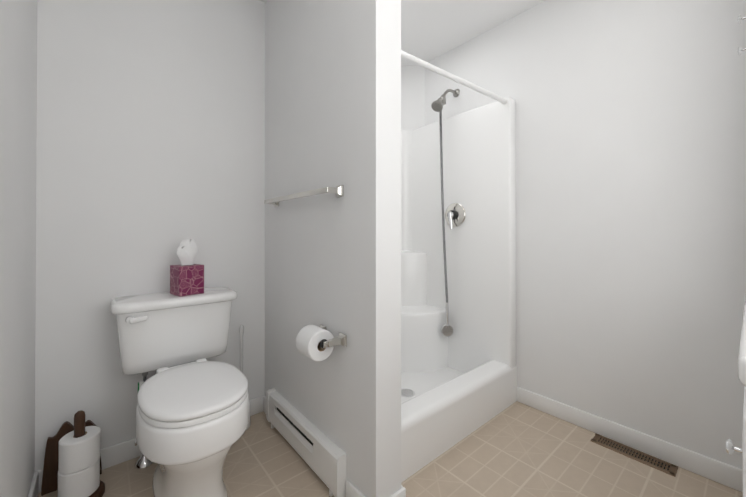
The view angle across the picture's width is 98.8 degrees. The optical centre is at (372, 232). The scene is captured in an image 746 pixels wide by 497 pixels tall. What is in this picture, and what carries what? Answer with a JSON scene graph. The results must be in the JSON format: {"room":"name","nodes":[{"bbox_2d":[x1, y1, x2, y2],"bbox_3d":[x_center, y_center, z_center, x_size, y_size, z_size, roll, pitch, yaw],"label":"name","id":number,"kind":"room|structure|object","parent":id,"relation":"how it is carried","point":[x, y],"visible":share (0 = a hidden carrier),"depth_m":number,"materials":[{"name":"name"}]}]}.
{"room":"bathroom","nodes":[
{"label":"bathroom","id":0,"kind":"room"},
{"bbox_2d":[0,0,745,496],"bbox_3d":[0.266,-0.162,1.075,2.413,2.440,2.665,0,0,-40],"label":"wall","id":1,"kind":"structure","parent":0,"point":[140,140],"depth_m":1.49,"materials":[{"name":"paint"}]},
{"bbox_2d":[28,469,42,496],"bbox_3d":[-0.575,1.009,0.360,0.013,0.090,2.465,0,0,-40],"label":"baseboard","id":2,"kind":"structure","parent":1,"relation":"attached to","point":[35,488],"depth_m":1.27,"materials":[{"name":"white paint"}]},
{"bbox_2d":[100,395,265,469],"bbox_3d":[-0.988,1.015,1.602,0.920,0.090,0.035,0,0,-40],"label":"baseboard","id":3,"kind":"structure","parent":1,"relation":"attached to","point":[116,454],"depth_m":1.48,"materials":[{"name":"white paint"}]},
{"bbox_2d":[264,185,343,206],"bbox_3d":[-0.358,-0.166,1.518,0.070,0.046,0.663,0,0,-40],"label":"towel bar","id":4,"kind":"object","parent":1,"relation":"attached to","point":[337,191],"visible":0.98,"depth_m":1.36,"materials":[{"name":"silver metal"}]},
{"bbox_2d":[266,388,346,496],"bbox_3d":[-0.348,0.968,1.519,0.046,0.184,0.704,0,0,-40],"label":"heater","id":5,"kind":"object","parent":1,"relation":"attached to","point":[321,454],"visible":1,"depth_m":1.42,"materials":[{"name":"white metal"}]},
{"bbox_2d":[296,324,346,361],"bbox_3d":[-0.223,0.443,1.295,0.146,0.120,0.198,0,0,-40],"label":"toilet paper holder","id":6,"kind":"object","parent":1,"relation":"attached to","point":[315,343],"visible":1,"depth_m":1.25,"materials":[{"name":"white paper"}]},
{"bbox_2d":[431,89,459,336],"bbox_3d":[0.522,-0.163,2.283,0.264,1.803,0.090,0,0,-40],"label":"shower head","id":7,"kind":"object","parent":1,"relation":"attached to","point":[447,330],"visible":1,"depth_m":2.25},
{"bbox_2d":[517,387,742,491],"bbox_3d":[1.210,1.016,1.655,0.013,0.090,0.944,0,0,-40],"label":"baseboard","id":8,"kind":"structure","parent":1,"relation":"attached to","point":[725,474],"depth_m":1.54,"materials":[{"name":"white paint"}]},
{"bbox_2d":[737,15,745,54],"bbox_3d":[1.499,-0.549,1.065,0.338,1.468,0.377,0,0,-40],"label":"wall hooks","id":9,"kind":"object","parent":1,"relation":"attached to","point":[740,18],"visible":1,"depth_m":1.22,"materials":[{"name":"white metal"}]},
{"bbox_2d":[38,401,742,496],"bbox_3d":[0.266,1.088,1.069,2.413,0.060,2.665,0,0,-40],"label":"floor","id":10,"kind":"structure","parent":0,"point":[517,449],"depth_m":1.42,"materials":[{"name":"tile"}]},
{"bbox_2d":[41,410,104,496],"bbox_3d":[-1.195,0.882,1.275,0.196,0.353,0.227,0,0,-40],"label":"toilet paper stand","id":11,"kind":"object","parent":10,"relation":"on","point":[72,467],"visible":0.98,"depth_m":1.25,"materials":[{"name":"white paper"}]},
{"bbox_2d":[134,372,153,468],"bbox_3d":[-1.047,0.841,1.471,0.080,0.437,0.080,0,0,-40],"label":"water supply valve","id":12,"kind":"object","parent":10,"relation":"attached to","point":[143,462],"visible":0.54,"depth_m":1.45,"materials":[{"name":"silver metal"}]},
{"bbox_2d":[110,287,248,496],"bbox_3d":[-0.764,0.676,1.326,0.498,0.765,0.713,0,0,-40],"label":"toilet","id":13,"kind":"object","parent":10,"relation":"on","point":[192,414],"visible":1,"depth_m":1.23,"materials":[{"name":"white ceramic"}]},
{"bbox_2d":[170,239,203,295],"bbox_3d":[-0.891,0.163,1.534,0.110,0.262,0.110,0,0,38],"label":"tissue box","id":14,"kind":"object","parent":13,"relation":"on","point":[186,276],"visible":1,"depth_m":1.51,"materials":[{"name":"cardboard"}]},
{"bbox_2d":[239,325,250,429],"bbox_3d":[-0.717,0.783,1.743,0.096,0.557,0.096,0,0,-40],"label":"toilet brush","id":15,"kind":"object","parent":10,"relation":"on","point":[241,330],"visible":0.38,"depth_m":1.74,"materials":[{"name":"white plastic"}]},
{"bbox_2d":[401,97,516,482],"bbox_3d":[0.181,0.110,2.010,1.132,1.906,0.920,0,0,-40],"label":"shower stall","id":16,"kind":"object","parent":10,"relation":"on","point":[461,381],"visible":0.56,"depth_m":2.15,"materials":[{"name":"white plastic"}]},
{"bbox_2d":[401,389,414,396],"bbox_3d":[0.203,0.974,1.941,0.100,0.005,0.100,0,0,-40],"label":"shower drain","id":17,"kind":"object","parent":16,"relation":"attached to","point":[407,393],"visible":0.88,"depth_m":1.93,"materials":[{"name":"silver metal"}]},
{"bbox_2d":[401,50,506,103],"bbox_3d":[0.453,-0.805,1.690,0.978,0.071,0.034,0,0,-40],"label":"curtain rod","id":18,"kind":"object","parent":16,"relation":"attached to","point":[433,68],"visible":0.77,"depth_m":1.64,"materials":[{"name":"white paint"}]},
{"bbox_2d":[445,203,465,228],"bbox_3d":[0.555,-0.115,2.259,0.084,0.188,0.172,0,0,-40],"label":"shower valve","id":19,"kind":"object","parent":16,"relation":"attached to","point":[455,214],"visible":1,"depth_m":2.24,"materials":[{"name":"silver metal"}]},
{"bbox_2d":[591,434,677,476],"bbox_3d":[1.239,1.057,1.532,0.088,0.006,0.315,0,0,-40],"label":"floor vent","id":20,"kind":"object","parent":10,"relation":"in","point":[646,459],"visible":1,"depth_m":1.51,"materials":[{"name":"brown metal"}]},
{"bbox_2d":[726,393,745,496],"bbox_3d":[1.226,0.645,0.677,1.248,0.820,0.620,0,0,-40],"label":"bathroom vanity","id":21,"kind":"object","parent":10,"relation":"on","point":[731,448],"depth_m":0.51,"materials":[{"name":"white paint"}]},
{"bbox_2d":[738,297,745,392],"bbox_3d":[1.226,0.210,0.662,1.270,0.050,0.595,0,0,-40],"label":"countertop","id":22,"kind":"structure","parent":21,"relation":"on","point":[742,350],"depth_m":0.50,"materials":[{"name":"white"}]},
{"bbox_2d":[260,0,544,65],"bbox_3d":[0.266,-1.422,1.082,2.413,0.080,2.665,0,0,-40],"label":"ceiling","id":23,"kind":"structure","parent":0,"point":[431,30],"depth_m":2.09,"materials":[{"name":"white paint"}]}
]}

